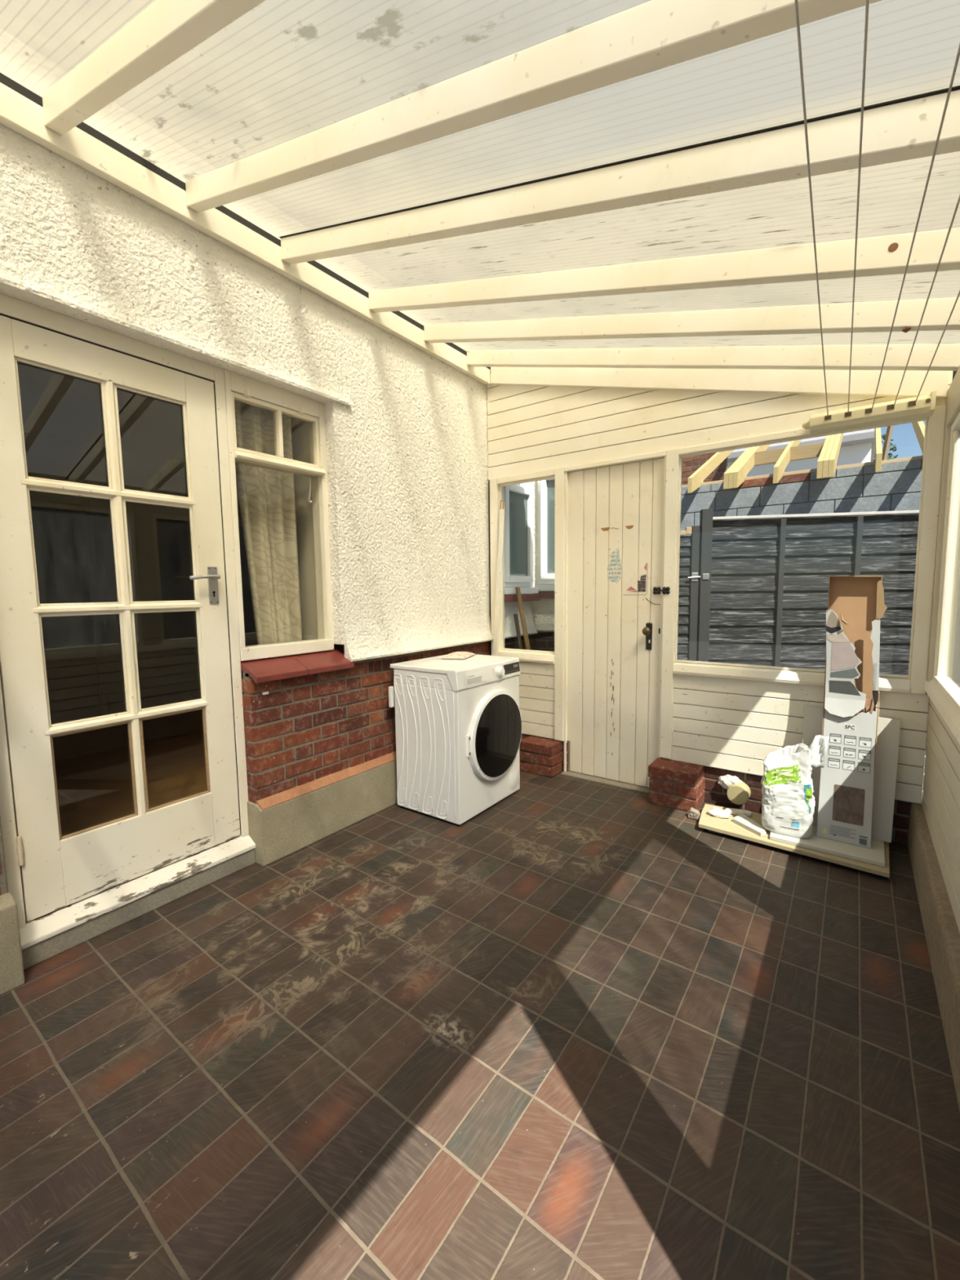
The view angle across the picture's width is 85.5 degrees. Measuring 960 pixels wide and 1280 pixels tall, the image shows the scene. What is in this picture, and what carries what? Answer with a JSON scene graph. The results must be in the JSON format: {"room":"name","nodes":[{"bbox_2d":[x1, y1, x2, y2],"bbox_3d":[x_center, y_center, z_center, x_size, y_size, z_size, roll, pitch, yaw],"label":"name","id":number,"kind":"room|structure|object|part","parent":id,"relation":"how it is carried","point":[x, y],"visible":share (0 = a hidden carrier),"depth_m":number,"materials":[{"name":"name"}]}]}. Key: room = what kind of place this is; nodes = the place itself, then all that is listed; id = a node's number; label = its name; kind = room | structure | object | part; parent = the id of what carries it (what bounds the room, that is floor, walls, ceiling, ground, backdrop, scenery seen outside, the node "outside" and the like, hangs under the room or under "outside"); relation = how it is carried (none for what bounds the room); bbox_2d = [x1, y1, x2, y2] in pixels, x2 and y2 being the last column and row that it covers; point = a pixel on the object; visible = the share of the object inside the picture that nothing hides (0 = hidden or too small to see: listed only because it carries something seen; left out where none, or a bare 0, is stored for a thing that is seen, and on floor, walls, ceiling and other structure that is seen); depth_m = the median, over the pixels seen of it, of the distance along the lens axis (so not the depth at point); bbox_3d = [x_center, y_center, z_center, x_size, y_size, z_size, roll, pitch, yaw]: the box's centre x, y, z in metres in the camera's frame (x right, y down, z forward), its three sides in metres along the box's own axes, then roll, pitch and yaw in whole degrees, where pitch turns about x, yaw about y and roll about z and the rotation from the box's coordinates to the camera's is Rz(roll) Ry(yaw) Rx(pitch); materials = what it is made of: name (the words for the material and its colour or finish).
{"room":"sunroom","nodes":[
{"label":"sunroom","id":0,"kind":"room"},
{"bbox_2d":[17,361,344,835],"bbox_3d":[-2.308,-0.440,3.674,3.330,2.640,5.900,3,7,36],"label":"wall","id":1,"kind":"structure","parent":0,"point":[62,414],"depth_m":4.53,"materials":[{"name":"glass"}]},
{"bbox_3d":[-3.714,-0.222,4.376,0.050,1.975,0.850,3,7,36],"label":"interior door","id":2,"kind":"part","parent":1,"relation":"part of","materials":[{"name":"glass"}]},
{"bbox_3d":[-3.550,0.669,4.693,0.030,0.135,5.700,3,7,36],"label":"skirting","id":3,"kind":"part","parent":1,"relation":"part of","materials":[{"name":"white wood"}]},
{"bbox_2d":[0,123,537,995],"bbox_3d":[-1.002,-0.457,2.445,0.220,3.000,4.750,3,7,36],"label":"wall","id":4,"kind":"structure","parent":0,"point":[406,429],"depth_m":2.62,"materials":[{"name":"paint"}]},
{"bbox_2d":[0,293,255,950],"bbox_3d":[-1.372,-0.068,2.029,0.142,2.165,0.870,3,7,36],"label":"door","id":5,"kind":"structure","parent":4,"relation":"in","point":[58,883],"depth_m":1.97,"materials":[{"name":"beige wood"}]},
{"bbox_3d":[-1.163,-0.271,2.228,0.049,0.022,0.079,3,7,36],"label":"lever","id":6,"kind":"part","parent":5,"relation":"part of","materials":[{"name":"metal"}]},
{"bbox_3d":[-1.167,-0.240,2.271,0.006,0.162,0.042,3,7,36],"label":"handle plate","id":7,"kind":"part","parent":5,"relation":"part of","materials":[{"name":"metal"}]},
{"bbox_2d":[0,72,488,368],"bbox_3d":[-1.149,-1.744,2.003,0.046,0.048,4.085,3,7,36],"label":"trim","id":8,"kind":"structure","parent":4,"relation":"attached to","point":[5,80],"depth_m":1.94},
{"bbox_2d":[0,82,490,384],"bbox_3d":[-1.144,-1.675,2.007,0.054,0.106,4.085,3,7,36],"label":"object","id":9,"kind":"structure","parent":4,"relation":"attached to","point":[18,113],"depth_m":2.02,"materials":[{"name":"beige wood"}]},
{"bbox_2d":[223,368,333,661],"bbox_3d":[-1.080,-0.580,2.631,0.364,1.310,0.540,3,7,36],"label":"window","id":10,"kind":"structure","parent":4,"relation":"in","point":[308,465],"depth_m":2.68,"materials":[{"name":"beige wood"}]},
{"bbox_2d":[234,400,302,644],"bbox_3d":[-1.073,-0.463,2.674,0.087,1.450,0.353,3,7,36],"label":"curtain","id":11,"kind":"object","parent":10,"relation":"hanging from","point":[267,500],"visible":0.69,"depth_m":2.65,"materials":[{"name":"beige fabric"}]},
{"bbox_3d":[-0.984,-0.998,2.510,0.042,0.252,0.464,3,7,36],"label":"sash","id":12,"kind":"part","parent":10,"relation":"part of","materials":[{"name":"beige wood"}]},
{"bbox_3d":[-0.893,0.123,2.591,0.142,0.090,0.563,3,7,36],"label":"window sill","id":13,"kind":"part","parent":4,"relation":"part of","materials":[{"name":"red tile"}]},
{"bbox_2d":[503,483,537,594],"bbox_3d":[0.285,-0.797,4.074,0.115,0.870,0.500,3,7,36],"label":"window","id":14,"kind":"structure","parent":4,"relation":"in","point":[518,498],"depth_m":4.07,"materials":[{"name":"white plastic"}]},
{"bbox_3d":[0.288,-0.824,4.068,0.015,0.661,0.326,3,7,36],"label":"pane","id":15,"kind":"part","parent":14,"relation":"part of","materials":[{"name":"clear glass"}]},
{"bbox_3d":[0.294,-0.389,4.110,0.105,0.051,0.500,3,7,36],"label":"sill","id":16,"kind":"part","parent":14,"relation":"part of","materials":[{"name":"white paint"}]},
{"bbox_2d":[0,770,959,1279],"bbox_3d":[-0.083,1.148,1.639,2.660,0.060,4.250,3,7,36],"label":"floor","id":17,"kind":"structure","parent":0,"point":[572,1028],"depth_m":1.39,"materials":[{"name":"tile"}]},
{"bbox_2d":[388,654,521,826],"bbox_3d":[-0.124,0.547,3.115,0.549,0.851,0.636,3,7,36],"label":"washing machine","id":18,"kind":"object","parent":17,"relation":"on","point":[458,722],"visible":0.99,"depth_m":2.89,"materials":[{"name":"white metal"}]},
{"bbox_3d":[-0.311,0.588,2.883,0.439,0.782,0.009,3,7,36],"label":"panel","id":19,"kind":"part","parent":18,"relation":"part of","materials":[{"name":"white metal"}]},
{"bbox_3d":[-0.160,0.134,3.105,0.438,0.024,0.622,3,7,36],"label":"lid","id":20,"kind":"part","parent":18,"relation":"part of","materials":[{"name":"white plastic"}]},
{"bbox_2d":[441,651,475,659],"bbox_3d":[-0.133,0.091,3.261,0.156,0.026,0.250,1,6,16],"label":"packet","id":21,"kind":"object","parent":18,"relation":"on","point":[457,655],"visible":1,"depth_m":3.18,"materials":[{"name":"beige paper"}]},
{"bbox_3d":[-0.024,0.208,2.826,0.009,0.058,0.195,3,7,36],"label":"detergent drawer","id":22,"kind":"part","parent":18,"relation":"part of","materials":[{"name":"white plastic"}]},
{"bbox_3d":[0.038,0.186,2.967,0.075,0.108,0.624,3,7,36],"label":"control panel","id":23,"kind":"part","parent":18,"relation":"part of","materials":[{"name":"white plastic"}]},
{"bbox_3d":[0.098,0.549,2.999,0.034,0.524,0.518,3,7,36],"label":"door","id":24,"kind":"part","parent":18,"relation":"part of","materials":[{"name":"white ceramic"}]},
{"bbox_3d":[0.114,0.550,2.991,0.018,0.476,0.476,3,7,36],"label":"door glass","id":25,"kind":"part","parent":18,"relation":"part of","materials":[{"name":"black glass"}]},
{"bbox_3d":[0.119,0.185,3.001,0.037,0.067,0.068,3,7,36],"label":"programme knob","id":26,"kind":"part","parent":18,"relation":"part of","materials":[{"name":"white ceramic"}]},
{"bbox_2d":[493,499,505,656],"bbox_3d":[0.116,-0.037,3.704,0.161,1.894,0.038,-6,7,-41],"label":"batten","id":27,"kind":"object","parent":17,"relation":"on","point":[502,502],"visible":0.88,"depth_m":3.68,"materials":[{"name":"beige wood"}]},
{"bbox_2d":[687,807,700,820],"bbox_3d":[1.183,0.956,2.865,0.075,0.054,0.068,3,7,36],"label":"chip","id":28,"kind":"object","parent":17,"relation":"on","point":[693,814],"visible":0.91,"depth_m":2.85,"materials":[{"name":"white stone"}]},
{"bbox_2d":[698,804,889,877],"bbox_3d":[1.543,0.981,2.613,0.825,0.043,0.408,3,7,36],"label":"board","id":29,"kind":"object","parent":17,"relation":"on","point":[707,821],"visible":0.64,"depth_m":2.52,"materials":[{"name":"beige wood"}]},
{"bbox_2d":[706,807,729,817],"bbox_3d":[1.283,0.925,2.795,0.118,0.040,0.076,3,7,36],"label":"lump","id":30,"kind":"object","parent":29,"relation":"on","point":[716,812],"visible":1,"depth_m":2.77,"materials":[{"name":"white stone"}]},
{"bbox_2d":[724,808,752,817],"bbox_3d":[1.396,0.931,2.812,0.141,0.020,0.048,2,6,23],"label":"plaster offcut","id":31,"kind":"object","parent":29,"relation":"on","point":[733,811],"visible":0.8,"depth_m":2.80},
{"bbox_2d":[732,813,766,836],"bbox_3d":[1.375,0.947,2.663,0.091,0.018,0.228,-1,6,-8],"label":"board offcut","id":32,"kind":"object","parent":29,"relation":"on","point":[741,820],"visible":1,"depth_m":2.65,"materials":[{"name":"white wood"}]},
{"bbox_2d":[769,826,885,866],"bbox_3d":[1.681,0.956,2.532,0.462,0.018,0.343,3,7,36],"label":"board","id":33,"kind":"object","parent":29,"relation":"on","point":[875,855],"visible":0.48,"depth_m":2.41,"materials":[{"name":"white wood"}]},
{"bbox_2d":[760,734,829,838],"bbox_3d":[1.542,0.700,2.560,0.272,0.487,0.189,4,7,38],"label":"sack","id":34,"kind":"object","parent":33,"relation":"on","point":[788,800],"visible":1,"depth_m":2.52,"materials":[{"name":"white plastic"}]},
{"bbox_3d":[1.485,0.663,2.553,0.162,0.122,0.040,2,6,28],"label":"lime panel","id":35,"kind":"part","parent":34,"relation":"part of","materials":[{"name":"green plastic"}]},
{"bbox_2d":[816,575,887,848],"bbox_3d":[1.774,0.319,2.488,0.239,1.252,0.247,3,7,36],"label":"carton","id":36,"kind":"object","parent":33,"relation":"on","point":[856,606],"visible":1,"depth_m":2.50,"materials":[{"name":"white cardboard"}]},
{"bbox_3d":[1.687,0.314,2.550,0.010,1.252,0.240,3,7,34],"label":"panel","id":37,"kind":"part","parent":36,"relation":"part of","materials":[{"name":"white cardboard"}]},
{"bbox_2d":[826,611,840,627],"bbox_3d":[1.733,-0.101,2.542,0.059,0.083,0.005,3,7,37],"label":"photo","id":38,"kind":"object","parent":36,"relation":"attached to","point":[832,618],"depth_m":2.55},
{"bbox_2d":[826,631,849,642],"bbox_3d":[1.749,-0.014,2.535,0.098,0.051,0.004,3,7,36],"label":"photo","id":39,"kind":"object","parent":36,"relation":"attached to","point":[831,637],"depth_m":2.54},
{"bbox_2d":[829,825,854,838],"bbox_3d":[1.713,0.909,2.454,0.100,0.045,0.012,3,7,36],"label":"print","id":40,"kind":"object","parent":36,"relation":"on","point":[835,831],"depth_m":2.46},
{"bbox_2d":[830,668,858,678],"bbox_3d":[1.773,0.159,2.524,0.114,0.051,0.004,3,7,36],"label":"photo","id":41,"kind":"object","parent":36,"relation":"attached to","point":[834,673],"depth_m":2.52},
{"bbox_2d":[829,680,860,695],"bbox_3d":[1.773,0.231,2.525,0.128,0.064,0.009,3,7,36],"label":"photo","id":42,"kind":"object","parent":36,"relation":"attached to","point":[837,687],"depth_m":2.53},
{"bbox_2d":[831,642,859,671],"bbox_3d":[1.775,0.085,2.520,0.114,0.140,0.008,3,7,36],"label":"photo","id":43,"kind":"object","parent":36,"relation":"attached to","point":[843,656],"depth_m":2.52},
{"bbox_3d":[1.753,0.641,2.482,0.208,0.612,0.156,3,7,36],"label":"panel","id":44,"kind":"part","parent":36,"relation":"part of","materials":[{"name":"white cardboard"}]},
{"bbox_3d":[1.785,0.317,2.510,0.220,1.252,0.198,3,7,36],"label":"panel","id":45,"kind":"part","parent":36,"relation":"part of","materials":[{"name":"white cardboard"}]},
{"bbox_2d":[872,662,877,689],"bbox_3d":[1.872,0.174,2.462,0.013,0.128,0.007,3,7,36],"label":"photo","id":46,"kind":"object","parent":36,"relation":"attached to","point":[875,664],"depth_m":2.46},
{"bbox_3d":[1.855,0.326,2.430,0.020,1.248,0.240,3,7,36],"label":"panel","id":47,"kind":"part","parent":36,"relation":"part of","materials":[{"name":"cardboard"}]},
{"bbox_2d":[802,705,901,842],"bbox_3d":[1.814,0.646,2.565,0.390,0.592,0.124,3,7,36],"label":"panel","id":48,"kind":"object","parent":33,"relation":"on","point":[888,729],"visible":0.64,"depth_m":2.48,"materials":[{"name":"white plastic"}]},
{"bbox_2d":[0,0,959,367],"bbox_3d":[-0.047,-1.390,1.344,2.634,0.688,4.290,3,7,36],"label":"ceiling","id":49,"kind":"structure","parent":0,"point":[282,71],"depth_m":1.42,"materials":[{"name":"white plastic"}]},
{"bbox_2d":[42,0,265,135],"bbox_3d":[-0.325,-1.288,0.942,2.554,0.740,0.046,3,7,36],"label":"rafter","id":50,"kind":"object","parent":49,"relation":"attached to","point":[166,30],"visible":1,"depth_m":1.29,"materials":[{"name":"beige wood"}]},
{"bbox_2d":[185,0,881,212],"bbox_3d":[-0.072,-1.325,1.290,2.554,0.740,0.046,3,7,36],"label":"rafter","id":51,"kind":"object","parent":49,"relation":"attached to","point":[653,35],"visible":1,"depth_m":1.15,"materials":[{"name":"beige wood"}]},
{"bbox_2d":[279,85,959,264],"bbox_3d":[0.180,-1.360,1.606,2.590,0.743,0.056,3,7,36],"label":"rafter","id":52,"kind":"object","parent":49,"relation":"attached to","point":[906,128],"visible":1,"depth_m":1.36,"materials":[{"name":"beige wood"}]},
{"bbox_2d":[368,227,959,312],"bbox_3d":[0.466,-1.403,2.032,2.554,0.740,0.048,3,7,36],"label":"rafter","id":53,"kind":"object","parent":49,"relation":"attached to","point":[888,255],"visible":1,"depth_m":1.80,"materials":[{"name":"beige wood"}]},
{"bbox_2d":[423,297,959,342],"bbox_3d":[0.720,-1.441,2.381,2.554,0.740,0.048,3,7,36],"label":"rafter","id":54,"kind":"object","parent":49,"relation":"attached to","point":[874,316],"visible":1,"depth_m":2.16,"materials":[{"name":"beige wood"}]},
{"bbox_2d":[466,343,959,370],"bbox_3d":[0.965,-1.476,2.719,2.554,0.740,0.046,3,7,36],"label":"rafter","id":55,"kind":"object","parent":49,"relation":"attached to","point":[864,357],"visible":1,"depth_m":2.50,"materials":[{"name":"beige wood"}]},
{"bbox_2d":[487,366,956,844],"bbox_3d":[1.071,-0.462,3.032,2.564,2.846,0.267,3,7,36],"label":"wall","id":56,"kind":"structure","parent":0,"point":[717,721],"depth_m":3.00,"materials":[{"name":"wood"}]},
{"bbox_3d":[0.127,-0.510,3.811,0.064,1.301,0.087,3,7,36],"label":"post","id":57,"kind":"part","parent":56,"relation":"part of","materials":[{"name":"beige wood"}]},
{"bbox_3d":[0.344,0.113,3.714,0.460,0.074,0.097,3,7,36],"label":"sill rail","id":58,"kind":"part","parent":56,"relation":"part of","materials":[{"name":"beige wood"}]},
{"bbox_2d":[499,475,555,653],"bbox_3d":[0.338,-0.509,3.656,0.468,1.207,0.019,3,7,36],"label":"window","id":59,"kind":"structure","parent":56,"relation":"in","point":[553,477],"depth_m":3.73,"materials":[{"name":"beige wood"}]},
{"bbox_3d":[0.556,-0.221,3.530,0.067,1.833,0.087,3,7,36],"label":"post","id":60,"kind":"part","parent":56,"relation":"part of","materials":[{"name":"beige wood"}]},
{"bbox_2d":[560,456,670,793],"bbox_3d":[0.866,-0.076,3.319,0.696,2.032,0.140,3,7,36],"label":"door","id":61,"kind":"structure","parent":56,"relation":"in","point":[614,588],"depth_m":3.32,"materials":[{"name":"beige wood"}]},
{"bbox_3d":[0.862,0.929,3.429,0.655,0.010,0.140,3,7,36],"label":"sill","id":62,"kind":"part","parent":61,"relation":"part of","materials":[{"name":"wood"}]},
{"bbox_3d":[1.018,-0.054,3.163,0.052,0.052,0.060,3,7,36],"label":"knob","id":63,"kind":"part","parent":61,"relation":"part of","materials":[{"name":"gold metal"}]},
{"bbox_3d":[1.038,-0.025,3.191,0.039,0.171,0.006,3,7,36],"label":"knob plate","id":64,"kind":"part","parent":61,"relation":"part of","materials":[{"name":"black metal"}]},
{"bbox_3d":[1.142,-0.192,3.108,0.068,1.823,0.089,3,7,36],"label":"post","id":65,"kind":"part","parent":56,"relation":"part of","materials":[{"name":"beige wood"}]},
{"bbox_3d":[1.095,-1.082,3.050,2.340,0.040,0.085,3,7,36],"label":"head rail","id":66,"kind":"part","parent":56,"relation":"part of","materials":[{"name":"beige wood"}]},
{"bbox_3d":[1.073,-1.498,2.970,2.435,0.743,0.031,3,7,36],"label":"rail","id":67,"kind":"part","parent":56,"relation":"part of","materials":[{"name":"beige wood"}]},
{"bbox_2d":[718,774,751,804],"bbox_3d":[1.439,0.843,2.949,0.172,0.144,0.104,3,7,36],"label":"drain pipe","id":68,"kind":"object","parent":56,"relation":"attached to","point":[738,793],"visible":1,"depth_m":2.91,"materials":[{"name":"paint"}]},
{"bbox_3d":[1.613,0.186,2.801,1.090,0.074,0.097,3,7,36],"label":"sill rail","id":69,"kind":"part","parent":56,"relation":"part of","materials":[{"name":"beige wood"}]},
{"bbox_2d":[675,417,928,679],"bbox_3d":[1.607,-0.440,2.741,1.098,1.215,0.021,3,7,36],"label":"window","id":70,"kind":"structure","parent":56,"relation":"in","point":[926,418],"depth_m":2.63,"materials":[{"name":"beige wood"}]},
{"bbox_2d":[794,0,959,434],"bbox_3d":[0.654,-0.917,0.824,0.527,0.151,4.075,3,7,36],"label":"clothesline","id":71,"kind":"object","parent":56,"relation":"attached to","point":[919,406],"visible":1,"depth_m":1.99,"materials":[{"name":"beige plastic"}]},
{"bbox_3d":[1.607,-1.058,2.559,0.034,0.036,0.036,3,7,36],"label":"knob","id":72,"kind":"part","parent":71,"relation":"part of","materials":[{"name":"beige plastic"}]},
{"bbox_3d":[0.528,-0.915,0.850,0.080,0.056,3.945,3,7,36],"label":"cord","id":73,"kind":"part","parent":71,"relation":"part of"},
{"bbox_3d":[0.595,-0.911,0.802,0.004,0.056,3.946,3,7,34],"label":"cord","id":74,"kind":"part","parent":71,"relation":"part of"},
{"bbox_3d":[1.811,-1.050,2.425,0.454,0.076,0.117,3,7,36],"label":"casing","id":75,"kind":"part","parent":71,"relation":"part of","materials":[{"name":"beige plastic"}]},
{"bbox_3d":[0.693,-0.907,0.731,0.151,0.058,3.945,3,7,36],"label":"cord","id":76,"kind":"part","parent":71,"relation":"part of","materials":[{"name":"grey"}]},
{"bbox_3d":[0.741,-0.911,0.696,0.113,0.072,3.945,3,7,36],"label":"cord","id":77,"kind":"part","parent":71,"relation":"part of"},
{"bbox_3d":[0.796,-0.920,0.655,0.004,0.098,3.946,3,7,34],"label":"cord","id":78,"kind":"part","parent":71,"relation":"part of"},
{"bbox_3d":[2.073,-0.398,2.410,0.057,1.301,0.089,3,7,36],"label":"post","id":79,"kind":"part","parent":56,"relation":"part of","materials":[{"name":"beige wood"}]},
{"bbox_2d":[907,425,959,1111],"bbox_3d":[1.374,0.142,1.373,0.120,1.957,2.662,3,7,36],"label":"wall","id":80,"kind":"structure","parent":0,"point":[934,827],"depth_m":1.86,"materials":[{"name":"beige wood"}]},
{"bbox_3d":[2.094,-0.361,2.324,0.080,1.157,0.070,3,7,36],"label":"post","id":81,"kind":"part","parent":80,"relation":"part of","materials":[{"name":"beige wood"}]},
{"bbox_3d":[1.401,0.314,1.417,0.092,0.067,2.430,3,7,36],"label":"sill rail","id":82,"kind":"part","parent":80,"relation":"part of","materials":[{"name":"beige wood"}]},
{"bbox_2d":[932,411,959,713],"bbox_3d":[1.759,-0.326,1.867,0.045,1.125,1.065,3,7,36],"label":"window","id":83,"kind":"structure","parent":80,"relation":"in","point":[946,669],"depth_m":2.22,"materials":[{"name":"white wood"}]},
{"bbox_3d":[1.762,-0.324,1.865,0.003,1.070,1.005,3,7,36],"label":"pane","id":84,"kind":"part","parent":83,"relation":"part of","materials":[{"name":"clear glass"}]},
{"bbox_2d":[944,365,959,428],"bbox_3d":[0.940,-0.848,0.685,0.075,0.162,4.250,3,7,36],"label":"trim","id":85,"kind":"structure","parent":80,"relation":"attached to","point":[953,401],"depth_m":2.13,"materials":[{"name":"beige wood"}]},
{"label":"outside","id":86,"kind":"structure","parent":0,"visible":0},
{"bbox_3d":[2.649,0.969,3.761,18.000,0.059,23.000,3,7,36],"label":"ground","id":87,"kind":"structure","parent":86,"visible":0},
{"bbox_2d":[513,613,522,648],"bbox_3d":[0.355,0.378,3.918,0.028,1.142,0.265,-5,7,-38],"label":"wooden stick","id":88,"kind":"object","parent":87,"relation":"on","point":[516,618],"visible":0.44,"depth_m":3.94,"materials":[{"name":"brown wood"}]},
{"bbox_2d":[515,586,530,649],"bbox_3d":[0.398,0.275,3.919,0.034,1.348,0.324,-6,8,-43],"label":"wooden stick","id":89,"kind":"object","parent":87,"relation":"on","point":[517,588],"visible":0.44,"depth_m":3.94,"materials":[{"name":"brown wood"}]},
{"bbox_2d":[504,480,554,650],"bbox_3d":[0.579,-0.603,4.005,0.950,3.050,0.760,3,7,36],"label":"wall","id":90,"kind":"structure","parent":87,"relation":"on","point":[543,602],"depth_m":4.35,"materials":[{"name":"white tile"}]},
{"bbox_3d":[0.301,-0.332,4.111,0.080,0.054,0.560,3,7,36],"label":"window sill","id":91,"kind":"part","parent":90,"relation":"part of","materials":[{"name":"red brick"}]},
{"bbox_3d":[0.762,-0.361,4.159,0.750,0.055,0.062,3,7,36],"label":"window sill","id":92,"kind":"part","parent":90,"relation":"part of","materials":[{"name":"red brick"}]},
{"bbox_2d":[534,478,555,591],"bbox_3d":[0.756,-0.883,4.122,0.685,0.980,0.115,3,7,36],"label":"window","id":93,"kind":"structure","parent":90,"relation":"in","point":[546,488],"depth_m":4.25,"materials":[{"name":"white plastic"}]},
{"bbox_3d":[0.759,-0.420,4.163,0.685,0.051,0.105,3,7,36],"label":"sill","id":94,"kind":"part","parent":93,"relation":"part of","materials":[{"name":"white paint"}]},
{"bbox_3d":[0.750,-0.909,4.112,0.591,0.851,0.055,3,7,36],"label":"sash","id":95,"kind":"part","parent":93,"relation":"part of","materials":[{"name":"white plastic"}]},
{"bbox_3d":[0.753,-0.909,4.115,0.511,0.771,0.015,3,7,36],"label":"pane","id":96,"kind":"part","parent":93,"relation":"part of","materials":[{"name":"clear glass"}]},
{"bbox_2d":[546,647,554,651],"bbox_3d":[0.661,0.492,4.105,0.190,0.871,0.210,3,7,36],"label":"stone plinth","id":97,"kind":"object","parent":87,"relation":"on","point":[551,649],"visible":0.11,"depth_m":4.02,"materials":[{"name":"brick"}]},
{"bbox_2d":[681,452,728,484],"bbox_3d":[2.509,-1.313,8.740,2.950,3.600,0.063,3,7,36],"label":"brick gable","id":98,"kind":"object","parent":87,"relation":"on","point":[691,464],"visible":0.02,"depth_m":7.93,"materials":[{"name":"red brick"}]},
{"bbox_2d":[697,508,713,662],"bbox_3d":[1.856,-0.089,4.322,0.083,1.955,0.080,0,6,9],"label":"fence post","id":99,"kind":"object","parent":87,"relation":"on","point":[705,515],"visible":0.54,"depth_m":4.25,"materials":[{"name":"grey wood"}]},
{"bbox_2d":[677,525,709,661],"bbox_3d":[1.472,-0.066,4.387,0.834,1.745,0.069,0,6,12],"label":"gate","id":100,"kind":"object","parent":99,"relation":"attached to","point":[690,545],"visible":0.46,"depth_m":4.30,"materials":[{"name":"grey wood"}]},
{"bbox_2d":[727,428,875,476],"bbox_3d":[5.999,-2.354,11.270,3.960,5.097,3.000,3,7,36],"label":"house","id":101,"kind":"structure","parent":87,"relation":"on","point":[856,446],"depth_m":9.32,"materials":[{"name":"white paint"}]},
{"bbox_2d":[680,458,923,536],"bbox_3d":[3.534,-0.468,5.446,7.865,2.530,0.100,3,7,36],"label":"wall","id":102,"kind":"structure","parent":87,"relation":"on","point":[897,486],"depth_m":5.33,"materials":[{"name":"brick"}]},
{"bbox_2d":[700,480,723,485],"bbox_3d":[2.602,-1.781,5.834,0.260,0.031,0.176,3,7,36],"label":"wall plate","id":103,"kind":"object","parent":102,"relation":"on","point":[721,481],"depth_m":5.91,"materials":[{"name":"brown wood"}]},
{"bbox_2d":[687,449,733,493],"bbox_3d":[3.201,-2.447,6.873,0.044,1.421,3.150,3,7,36],"label":"roof timber","id":104,"kind":"structure","parent":103,"relation":"on","point":[695,480],"depth_m":6.12,"materials":[{"name":"brown wood"}]},
{"bbox_2d":[744,474,773,479],"bbox_3d":[2.982,-1.759,5.560,0.276,0.031,0.174,3,7,36],"label":"wall plate","id":105,"kind":"object","parent":102,"relation":"on","point":[767,475],"depth_m":5.63,"materials":[{"name":"brown wood"}]},
{"bbox_2d":[723,444,770,488],"bbox_3d":[3.532,-2.428,6.635,0.136,1.421,3.150,3,7,36],"label":"roof timber","id":106,"kind":"structure","parent":105,"relation":"on","point":[735,474],"depth_m":5.67,"materials":[{"name":"brown wood"}]},
{"bbox_2d":[782,468,817,475],"bbox_3d":[3.287,-1.742,5.341,0.305,0.031,0.175,3,7,36],"label":"wall plate","id":107,"kind":"object","parent":102,"relation":"on","point":[814,469],"depth_m":5.41,"materials":[{"name":"brown wood"}]},
{"bbox_2d":[754,439,801,483],"bbox_3d":[3.736,-2.416,6.488,0.364,1.421,3.150,3,7,36],"label":"roof timber","id":108,"kind":"structure","parent":107,"relation":"on","point":[781,456],"depth_m":6.01,"materials":[{"name":"brown wood"}]},
{"bbox_2d":[790,432,844,478],"bbox_3d":[4.070,-2.397,6.248,0.461,1.421,3.150,3,7,36],"label":"roof timber","id":109,"kind":"structure","parent":107,"relation":"on","point":[828,451],"depth_m":5.58,"materials":[{"name":"brown wood"}]},
{"bbox_2d":[835,461,875,469],"bbox_3d":[3.664,-1.720,5.070,0.307,0.031,0.176,3,7,36],"label":"wall plate","id":110,"kind":"object","parent":102,"relation":"on","point":[873,463],"depth_m":5.13,"materials":[{"name":"brown wood"}]},
{"bbox_2d":[881,455,923,463],"bbox_3d":[3.954,-1.703,4.862,0.304,0.031,0.175,3,7,36],"label":"wall plate","id":111,"kind":"object","parent":102,"relation":"on","point":[894,460],"depth_m":4.92,"materials":[{"name":"brown wood"}]},
{"bbox_2d":[874,427,882,471],"bbox_3d":[4.530,-2.370,5.917,0.044,1.421,3.150,3,7,36],"label":"roof timber","id":112,"kind":"structure","parent":111,"relation":"on","point":[878,450],"depth_m":4.86,"materials":[{"name":"brown wood"}]},
{"bbox_2d":[881,425,893,460],"bbox_3d":[4.593,-2.238,5.854,0.146,0.757,0.056,3,7,36],"label":"strut","id":113,"kind":"object","parent":112,"relation":"attached to","point":[890,428],"visible":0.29,"depth_m":5.84,"materials":[{"name":"brown wood"}]},
{"bbox_2d":[911,421,924,455],"bbox_3d":[4.819,-2.354,5.709,0.044,1.421,3.150,3,7,36],"label":"roof timber","id":114,"kind":"structure","parent":111,"relation":"on","point":[918,427],"depth_m":5.28,"materials":[{"name":"brown wood"}]},
{"bbox_2d":[708,510,929,742],"bbox_3d":[2.747,-0.064,4.168,1.780,1.866,0.056,0,6,9],"label":"fence","id":115,"kind":"object","parent":87,"relation":"on","point":[769,595],"visible":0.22,"depth_m":4.17,"materials":[{"name":"grey wood"}]},
{"bbox_2d":[873,434,898,461],"bbox_3d":[9.793,-2.605,13.048,0.965,5.164,1.256,3,7,36],"label":"tree","id":116,"kind":"object","parent":87,"relation":"on","point":[883,435],"visible":0.08,"depth_m":12.52,"materials":[{"name":"green plant"}]}
]}

